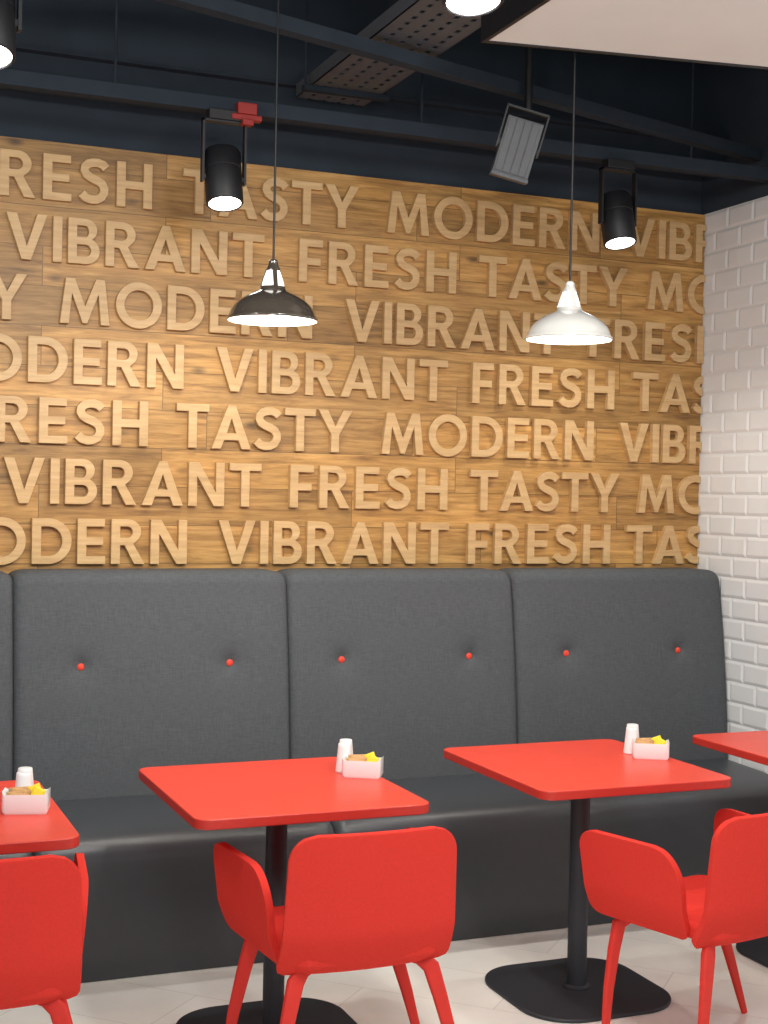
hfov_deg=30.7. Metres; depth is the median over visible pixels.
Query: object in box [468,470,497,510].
letter
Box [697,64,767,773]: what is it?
wall
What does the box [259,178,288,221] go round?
wooden letter
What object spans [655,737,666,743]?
sachet
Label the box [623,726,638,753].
shaker
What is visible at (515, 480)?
wooden letter
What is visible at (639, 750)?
condiment caddy
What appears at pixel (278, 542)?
wooden letter
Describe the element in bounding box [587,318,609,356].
wooden letter
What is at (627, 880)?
armchair
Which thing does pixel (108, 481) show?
wooden letter
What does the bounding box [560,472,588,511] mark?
letter
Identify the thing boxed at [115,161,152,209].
letter
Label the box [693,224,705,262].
wooden letter
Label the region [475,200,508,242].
wooden letter
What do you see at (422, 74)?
support rod
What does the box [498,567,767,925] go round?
bench
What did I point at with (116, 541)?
wooden letter
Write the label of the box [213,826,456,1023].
armchair
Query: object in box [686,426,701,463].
wooden letter
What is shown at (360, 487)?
wooden letter
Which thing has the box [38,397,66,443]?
wooden letter
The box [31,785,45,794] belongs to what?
sachet
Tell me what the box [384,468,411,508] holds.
letter
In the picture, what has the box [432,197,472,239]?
wooden letter
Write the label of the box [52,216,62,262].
wooden letter
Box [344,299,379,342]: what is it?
letter
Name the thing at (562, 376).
wooden letter
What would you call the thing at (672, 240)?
wooden letter
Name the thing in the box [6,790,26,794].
sachet
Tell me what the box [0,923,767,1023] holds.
floor
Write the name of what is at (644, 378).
letter
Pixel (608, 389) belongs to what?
letter
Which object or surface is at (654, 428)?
wooden letter
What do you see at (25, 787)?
sachet
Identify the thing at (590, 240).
wooden letter
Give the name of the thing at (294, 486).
wooden letter
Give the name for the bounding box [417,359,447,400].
letter
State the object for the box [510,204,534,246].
wooden letter
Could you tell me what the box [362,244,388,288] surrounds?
letter
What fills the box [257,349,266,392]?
wooden letter
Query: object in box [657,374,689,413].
letter
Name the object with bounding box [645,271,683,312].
wooden letter
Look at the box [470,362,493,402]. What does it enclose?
wooden letter
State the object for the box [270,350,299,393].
wooden letter
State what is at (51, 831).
pedestal table
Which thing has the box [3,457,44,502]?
letter
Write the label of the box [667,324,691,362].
wooden letter
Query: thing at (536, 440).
letter
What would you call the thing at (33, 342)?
letter
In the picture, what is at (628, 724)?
shaker
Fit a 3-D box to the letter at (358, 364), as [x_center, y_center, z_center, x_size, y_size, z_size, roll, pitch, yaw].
[-0.104,-0.549,5.682,0.160,0.170,0.025,1,1,-22]
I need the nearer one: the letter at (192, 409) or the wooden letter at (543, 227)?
the letter at (192, 409)
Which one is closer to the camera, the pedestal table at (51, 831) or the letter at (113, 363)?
the pedestal table at (51, 831)
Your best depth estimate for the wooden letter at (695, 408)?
6.29 m
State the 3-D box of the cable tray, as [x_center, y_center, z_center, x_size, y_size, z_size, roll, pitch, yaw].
[0.346,-1.582,4.064,0.280,0.050,2.920,1,1,-22]
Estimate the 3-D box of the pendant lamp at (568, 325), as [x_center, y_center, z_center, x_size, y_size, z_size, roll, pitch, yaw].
[0.602,-1.435,4.409,0.277,1.784,0.277,0,1,-42]
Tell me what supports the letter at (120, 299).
attached to the wall at (152, 31)
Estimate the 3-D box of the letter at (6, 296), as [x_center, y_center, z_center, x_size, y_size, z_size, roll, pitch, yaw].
[-1.389,-0.793,5.151,0.146,0.170,0.025,1,1,-22]
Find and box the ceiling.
[489,0,767,66]
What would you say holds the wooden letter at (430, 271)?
attached to the wall at (152, 31)
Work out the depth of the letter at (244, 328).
5.49 m
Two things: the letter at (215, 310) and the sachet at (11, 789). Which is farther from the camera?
the letter at (215, 310)
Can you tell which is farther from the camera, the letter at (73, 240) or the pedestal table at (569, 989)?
the letter at (73, 240)
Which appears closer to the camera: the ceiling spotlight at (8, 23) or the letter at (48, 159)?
the ceiling spotlight at (8, 23)
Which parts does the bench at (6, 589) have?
backrest, seat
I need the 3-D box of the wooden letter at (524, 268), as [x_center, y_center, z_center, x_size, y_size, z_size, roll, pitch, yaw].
[0.598,-0.989,5.961,0.160,0.170,0.025,1,1,-22]
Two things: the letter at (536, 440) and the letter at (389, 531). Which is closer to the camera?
the letter at (389, 531)
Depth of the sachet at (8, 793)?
3.73 m
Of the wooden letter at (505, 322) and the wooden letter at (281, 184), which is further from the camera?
the wooden letter at (505, 322)
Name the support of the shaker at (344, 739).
on the pedestal table at (272, 794)
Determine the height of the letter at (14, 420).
0.170 m
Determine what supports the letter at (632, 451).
attached to the wall at (152, 31)
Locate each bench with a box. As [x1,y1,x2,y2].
[0,571,32,858]
[9,568,334,982]
[277,568,570,940]
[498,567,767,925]
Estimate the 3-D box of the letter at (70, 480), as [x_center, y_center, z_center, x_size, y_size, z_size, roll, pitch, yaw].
[-1.141,-0.115,5.267,0.119,0.170,0.025,1,1,-22]
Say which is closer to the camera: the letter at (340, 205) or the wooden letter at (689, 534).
the letter at (340, 205)
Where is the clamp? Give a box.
[232,102,261,126]
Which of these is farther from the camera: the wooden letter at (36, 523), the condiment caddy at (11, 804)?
the wooden letter at (36, 523)
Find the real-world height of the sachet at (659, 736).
0.057 m
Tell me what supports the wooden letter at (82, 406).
attached to the wall at (152, 31)
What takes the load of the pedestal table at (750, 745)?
on the floor
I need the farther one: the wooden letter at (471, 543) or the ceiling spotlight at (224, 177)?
the wooden letter at (471, 543)
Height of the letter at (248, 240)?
0.170 m
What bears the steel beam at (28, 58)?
attached to the wall at (732, 536)
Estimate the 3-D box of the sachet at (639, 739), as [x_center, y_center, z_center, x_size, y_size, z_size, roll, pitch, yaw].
[0.879,0.786,4.711,0.058,0.047,0.016,1,1,10]
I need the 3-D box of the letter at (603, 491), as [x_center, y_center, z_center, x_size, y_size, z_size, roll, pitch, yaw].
[0.961,-0.084,6.128,0.146,0.170,0.025,1,1,-22]
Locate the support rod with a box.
[420,11,424,122]
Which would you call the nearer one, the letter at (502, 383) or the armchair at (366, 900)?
the armchair at (366, 900)
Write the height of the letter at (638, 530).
0.170 m
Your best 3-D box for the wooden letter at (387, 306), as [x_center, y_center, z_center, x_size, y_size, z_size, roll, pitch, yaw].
[0.013,-0.773,5.726,0.034,0.170,0.025,1,1,-22]
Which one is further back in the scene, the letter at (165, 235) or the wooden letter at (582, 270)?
the wooden letter at (582, 270)
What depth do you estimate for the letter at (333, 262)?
5.63 m
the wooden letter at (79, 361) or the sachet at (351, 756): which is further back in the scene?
the wooden letter at (79, 361)
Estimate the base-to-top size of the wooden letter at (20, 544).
0.177 m
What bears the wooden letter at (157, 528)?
attached to the wall at (152, 31)
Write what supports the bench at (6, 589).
on the floor
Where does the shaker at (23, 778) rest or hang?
on the pedestal table at (51, 831)
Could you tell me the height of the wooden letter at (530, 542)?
0.170 m
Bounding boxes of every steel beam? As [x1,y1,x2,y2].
[0,44,723,177]
[154,0,760,161]
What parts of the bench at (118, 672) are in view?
backrest, seat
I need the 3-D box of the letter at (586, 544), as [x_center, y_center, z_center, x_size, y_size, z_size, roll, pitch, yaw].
[0.924,0.141,6.118,0.136,0.170,0.025,1,1,-22]
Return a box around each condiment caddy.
[2,787,50,814]
[342,754,383,778]
[632,738,668,759]
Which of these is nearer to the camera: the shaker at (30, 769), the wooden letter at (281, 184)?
the shaker at (30, 769)
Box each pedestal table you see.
[0,780,78,854]
[139,757,428,1023]
[444,739,730,1022]
[692,730,767,967]
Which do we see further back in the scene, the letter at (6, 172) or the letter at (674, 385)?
the letter at (674, 385)
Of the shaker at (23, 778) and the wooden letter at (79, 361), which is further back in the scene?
the wooden letter at (79, 361)
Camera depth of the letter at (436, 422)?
5.83 m
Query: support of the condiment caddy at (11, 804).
on the pedestal table at (51, 831)
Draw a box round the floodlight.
[489,47,549,184]
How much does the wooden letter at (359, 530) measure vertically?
0.170 m
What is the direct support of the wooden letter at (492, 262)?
attached to the wall at (152, 31)
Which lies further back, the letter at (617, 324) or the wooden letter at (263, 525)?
the letter at (617, 324)
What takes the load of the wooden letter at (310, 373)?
attached to the wall at (152, 31)
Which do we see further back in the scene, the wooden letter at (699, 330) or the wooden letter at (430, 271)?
the wooden letter at (699, 330)
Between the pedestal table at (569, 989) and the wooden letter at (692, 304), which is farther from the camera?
the wooden letter at (692, 304)
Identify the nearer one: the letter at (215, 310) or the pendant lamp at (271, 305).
the pendant lamp at (271, 305)
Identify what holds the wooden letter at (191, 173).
attached to the wall at (152, 31)
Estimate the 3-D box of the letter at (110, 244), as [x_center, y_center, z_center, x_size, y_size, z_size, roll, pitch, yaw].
[-0.993,-1.012,5.308,0.129,0.170,0.025,1,1,-22]
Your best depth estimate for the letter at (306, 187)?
5.57 m
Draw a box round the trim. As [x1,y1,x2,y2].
[481,0,767,69]
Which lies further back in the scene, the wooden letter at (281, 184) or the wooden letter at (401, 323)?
the wooden letter at (401, 323)
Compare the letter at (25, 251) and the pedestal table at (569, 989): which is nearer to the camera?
the pedestal table at (569, 989)
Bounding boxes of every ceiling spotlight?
[0,0,21,69]
[200,107,246,211]
[442,0,503,16]
[598,158,637,249]
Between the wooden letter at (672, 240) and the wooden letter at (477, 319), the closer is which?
the wooden letter at (477, 319)
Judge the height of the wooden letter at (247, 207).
0.170 m
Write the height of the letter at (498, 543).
0.170 m
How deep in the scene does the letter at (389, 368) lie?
5.74 m
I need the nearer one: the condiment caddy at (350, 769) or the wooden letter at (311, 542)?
the condiment caddy at (350, 769)
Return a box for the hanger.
[302,0,388,101]
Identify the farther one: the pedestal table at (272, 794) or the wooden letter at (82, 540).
the wooden letter at (82, 540)
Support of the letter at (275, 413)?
attached to the wall at (152, 31)
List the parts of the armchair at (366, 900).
leg, armrest, leg, seat, backrest, leg, leg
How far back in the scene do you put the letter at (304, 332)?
5.58 m
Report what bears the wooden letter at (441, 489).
attached to the wall at (152, 31)
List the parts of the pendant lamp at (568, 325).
lamp shade, cord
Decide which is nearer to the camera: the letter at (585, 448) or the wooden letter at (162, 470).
the wooden letter at (162, 470)
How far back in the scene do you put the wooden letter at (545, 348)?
5.99 m
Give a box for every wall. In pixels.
[0,0,704,573]
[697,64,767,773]
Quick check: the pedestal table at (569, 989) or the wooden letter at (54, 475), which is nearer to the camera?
the pedestal table at (569, 989)
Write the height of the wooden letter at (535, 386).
0.170 m
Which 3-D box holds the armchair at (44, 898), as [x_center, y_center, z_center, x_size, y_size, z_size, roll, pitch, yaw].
[-1.027,1.182,3.485,0.624,0.750,0.510,1,1,-20]
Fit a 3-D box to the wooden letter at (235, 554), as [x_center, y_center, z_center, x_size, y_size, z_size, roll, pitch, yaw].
[-0.581,0.119,5.501,0.150,0.170,0.025,1,1,-22]
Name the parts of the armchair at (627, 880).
leg, armrest, leg, seat, backrest, armrest, leg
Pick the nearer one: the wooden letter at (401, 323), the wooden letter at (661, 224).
the wooden letter at (401, 323)
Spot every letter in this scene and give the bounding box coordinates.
[0,148,34,198]
[0,274,26,319]
[0,333,21,380]
[0,395,30,442]
[0,517,25,564]
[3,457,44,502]
[5,211,47,260]
[27,336,67,382]
[31,518,71,563]
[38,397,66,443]
[42,153,71,202]
[49,458,59,503]
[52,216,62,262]
[59,277,109,325]
[64,458,96,503]
[67,217,99,264]
[72,338,101,385]
[74,399,104,444]
[76,519,104,563]
[78,158,108,204]
[101,460,135,504]
[104,220,138,268]
[106,340,140,386]
[110,519,143,563]
[111,400,148,445]
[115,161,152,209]
[115,282,161,328]
[141,461,182,505]
[143,226,185,272]
[146,343,183,388]
[149,520,186,563]
[166,285,204,330]
[175,403,208,447]
[182,168,203,214]
[187,462,224,505]
[190,228,227,275]
[208,288,235,333]
[210,405,250,449]
[215,347,253,391]
[217,186,257,220]
[217,520,254,563]
[228,463,261,506]
[231,232,264,277]
[240,291,271,336]
[252,407,281,449]
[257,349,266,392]
[258,521,268,563]
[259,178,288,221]
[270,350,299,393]
[271,521,301,563]
[276,296,312,338]
[283,408,315,450]
[288,465,313,507]
[290,180,322,225]
[297,238,322,282]
[303,352,334,396]
[305,521,336,563]
[317,409,351,452]
[317,466,348,507]
[324,184,358,228]
[326,241,357,286]
[339,355,376,398]
[340,522,377,563]
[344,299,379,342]
[353,467,379,508]
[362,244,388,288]
[380,357,414,399]
[380,412,422,454]
[381,522,415,563]
[382,302,392,343]
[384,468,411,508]
[385,191,428,236]
[393,248,419,290]
[394,303,422,345]
[415,468,447,509]
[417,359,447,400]
[418,523,448,563]
[424,250,456,293]
[425,305,455,347]
[426,414,466,456]
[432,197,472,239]
[458,309,494,350]
[465,523,489,563]
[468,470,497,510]
[469,416,502,456]
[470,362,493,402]
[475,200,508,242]
[477,255,506,297]
[492,524,520,563]
[496,364,525,405]
[497,310,529,352]
[497,471,532,510]
[505,418,528,458]
[506,259,541,300]
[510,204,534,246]
[524,524,548,563]
[529,366,552,406]
[531,419,559,458]
[532,313,550,353]
[533,472,559,511]
[537,207,564,249]
[542,262,567,301]
[552,524,577,563]
[556,368,581,407]
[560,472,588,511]
[562,420,593,460]
[567,210,599,252]
[568,264,596,304]
[580,525,610,563]
[585,369,614,409]
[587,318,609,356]
[589,473,618,511]
[597,266,627,306]
[612,319,639,359]
[617,423,648,461]
[624,525,651,563]
[631,372,658,411]
[632,219,655,257]
[636,474,673,512]
[642,322,664,361]
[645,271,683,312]
[649,424,659,462]
[651,526,683,563]
[656,220,665,259]
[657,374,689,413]
[660,424,685,462]
[666,221,691,260]
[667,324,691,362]
[676,475,700,513]
[684,526,698,563]
[685,275,704,314]
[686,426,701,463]
[690,376,702,413]
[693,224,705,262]
[694,326,703,363]
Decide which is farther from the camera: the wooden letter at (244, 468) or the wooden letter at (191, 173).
the wooden letter at (244, 468)
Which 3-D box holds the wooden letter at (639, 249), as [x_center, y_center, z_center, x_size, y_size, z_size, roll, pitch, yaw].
[1.125,-1.209,6.172,0.150,0.170,0.025,1,1,-22]
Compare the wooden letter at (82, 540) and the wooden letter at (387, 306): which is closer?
the wooden letter at (82, 540)
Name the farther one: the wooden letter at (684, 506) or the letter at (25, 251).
the wooden letter at (684, 506)
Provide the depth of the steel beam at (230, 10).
4.81 m
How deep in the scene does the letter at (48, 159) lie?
5.20 m
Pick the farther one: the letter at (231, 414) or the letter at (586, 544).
the letter at (586, 544)
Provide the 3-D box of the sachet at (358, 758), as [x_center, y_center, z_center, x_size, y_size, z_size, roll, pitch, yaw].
[-0.089,0.776,4.296,0.058,0.045,0.018,1,1,5]
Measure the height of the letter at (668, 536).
0.170 m
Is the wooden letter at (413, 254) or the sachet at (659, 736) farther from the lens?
the wooden letter at (413, 254)
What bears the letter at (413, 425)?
attached to the wall at (152, 31)
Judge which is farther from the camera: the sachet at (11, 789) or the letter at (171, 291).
the letter at (171, 291)
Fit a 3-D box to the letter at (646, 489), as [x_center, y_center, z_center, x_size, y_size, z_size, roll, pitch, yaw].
[1.208,-0.080,6.230,0.187,0.170,0.025,1,1,-22]
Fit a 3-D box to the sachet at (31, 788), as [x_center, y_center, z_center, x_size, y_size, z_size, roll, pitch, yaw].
[-0.931,0.755,3.752,0.048,0.057,0.012,1,1,-12]
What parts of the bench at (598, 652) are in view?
backrest, seat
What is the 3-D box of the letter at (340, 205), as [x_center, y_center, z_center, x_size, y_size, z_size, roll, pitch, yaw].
[-0.173,-1.228,5.640,0.146,0.170,0.025,1,1,-22]
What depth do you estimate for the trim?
4.19 m
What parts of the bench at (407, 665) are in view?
backrest, seat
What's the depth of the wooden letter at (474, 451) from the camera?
5.89 m
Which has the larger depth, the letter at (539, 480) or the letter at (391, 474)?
the letter at (539, 480)
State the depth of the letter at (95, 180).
5.25 m
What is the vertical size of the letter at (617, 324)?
0.170 m
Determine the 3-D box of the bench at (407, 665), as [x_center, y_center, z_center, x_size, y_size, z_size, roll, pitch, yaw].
[0.146,0.893,5.392,0.971,1.313,0.804,1,1,-22]
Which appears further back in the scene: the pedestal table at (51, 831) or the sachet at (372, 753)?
the sachet at (372, 753)
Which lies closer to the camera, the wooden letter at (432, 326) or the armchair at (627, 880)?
the armchair at (627, 880)
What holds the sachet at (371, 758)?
in the condiment caddy at (350, 769)
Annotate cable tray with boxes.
[296,0,480,105]
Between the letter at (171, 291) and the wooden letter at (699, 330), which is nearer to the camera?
the letter at (171, 291)
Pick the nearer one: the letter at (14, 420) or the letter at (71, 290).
the letter at (14, 420)
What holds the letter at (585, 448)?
attached to the wall at (152, 31)
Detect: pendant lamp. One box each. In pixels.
[226,0,317,325]
[525,51,612,344]
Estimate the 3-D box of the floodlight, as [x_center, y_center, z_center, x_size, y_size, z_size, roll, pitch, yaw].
[0.496,-1.753,5.032,0.210,1.156,0.125,1,1,-2]
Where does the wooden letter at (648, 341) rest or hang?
attached to the wall at (152, 31)
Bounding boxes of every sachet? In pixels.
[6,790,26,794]
[8,793,28,794]
[9,786,28,791]
[10,787,30,794]
[28,783,40,794]
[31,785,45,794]
[346,757,363,760]
[349,754,366,760]
[364,752,374,760]
[366,754,379,761]
[638,738,653,743]
[651,735,661,743]
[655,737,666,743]
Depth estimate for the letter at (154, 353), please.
5.37 m
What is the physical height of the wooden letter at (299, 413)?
0.170 m
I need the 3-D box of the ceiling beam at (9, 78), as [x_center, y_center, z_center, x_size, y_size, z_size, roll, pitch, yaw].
[-1.014,-1.444,4.774,5.705,0.050,0.050,1,1,-22]
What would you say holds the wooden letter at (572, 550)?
attached to the wall at (152, 31)
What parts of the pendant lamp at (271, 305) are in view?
lamp shade, cord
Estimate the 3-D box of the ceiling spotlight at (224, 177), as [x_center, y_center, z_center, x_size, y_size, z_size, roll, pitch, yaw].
[-0.565,-1.238,4.929,0.160,0.348,0.176,1,1,-22]
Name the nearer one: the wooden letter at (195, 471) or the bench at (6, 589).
the bench at (6, 589)
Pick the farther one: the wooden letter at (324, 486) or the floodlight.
the wooden letter at (324, 486)
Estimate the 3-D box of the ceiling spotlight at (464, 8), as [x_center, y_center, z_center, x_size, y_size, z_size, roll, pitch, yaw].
[0.194,-1.688,2.950,0.151,1.254,0.156,1,1,15]
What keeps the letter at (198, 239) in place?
attached to the wall at (152, 31)
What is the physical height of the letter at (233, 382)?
0.170 m
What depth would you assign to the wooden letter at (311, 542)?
5.62 m
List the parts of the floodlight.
plate, hanging rod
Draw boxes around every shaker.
[15,771,31,786]
[18,767,33,784]
[335,742,351,772]
[339,738,352,754]
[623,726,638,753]
[627,723,638,735]
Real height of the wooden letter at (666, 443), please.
0.170 m
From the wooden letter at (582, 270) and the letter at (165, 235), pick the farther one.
the wooden letter at (582, 270)
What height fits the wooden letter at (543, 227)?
0.170 m
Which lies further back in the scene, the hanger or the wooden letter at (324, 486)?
the wooden letter at (324, 486)
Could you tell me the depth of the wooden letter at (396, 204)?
5.74 m
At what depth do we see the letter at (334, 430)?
5.64 m
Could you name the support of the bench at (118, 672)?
on the floor
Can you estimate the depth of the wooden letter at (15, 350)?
5.15 m
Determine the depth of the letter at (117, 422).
5.32 m
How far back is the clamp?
4.92 m
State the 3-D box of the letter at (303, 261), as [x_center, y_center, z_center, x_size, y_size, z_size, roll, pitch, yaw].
[-0.295,-1.002,5.594,0.099,0.170,0.025,1,1,-22]
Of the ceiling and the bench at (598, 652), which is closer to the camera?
the ceiling
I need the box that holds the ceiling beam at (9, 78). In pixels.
[0,68,767,182]
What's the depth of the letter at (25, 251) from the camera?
5.16 m
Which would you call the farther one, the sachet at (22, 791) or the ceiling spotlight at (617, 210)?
the ceiling spotlight at (617, 210)
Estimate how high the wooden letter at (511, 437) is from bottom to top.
0.170 m
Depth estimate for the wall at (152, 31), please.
5.63 m
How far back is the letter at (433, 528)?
5.81 m
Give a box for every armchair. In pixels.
[0,853,88,1023]
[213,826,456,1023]
[580,809,767,1023]
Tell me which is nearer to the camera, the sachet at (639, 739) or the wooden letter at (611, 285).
the sachet at (639, 739)
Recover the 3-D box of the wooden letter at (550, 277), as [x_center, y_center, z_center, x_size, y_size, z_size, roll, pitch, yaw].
[0.735,-0.987,6.017,0.114,0.172,0.025,1,1,-22]

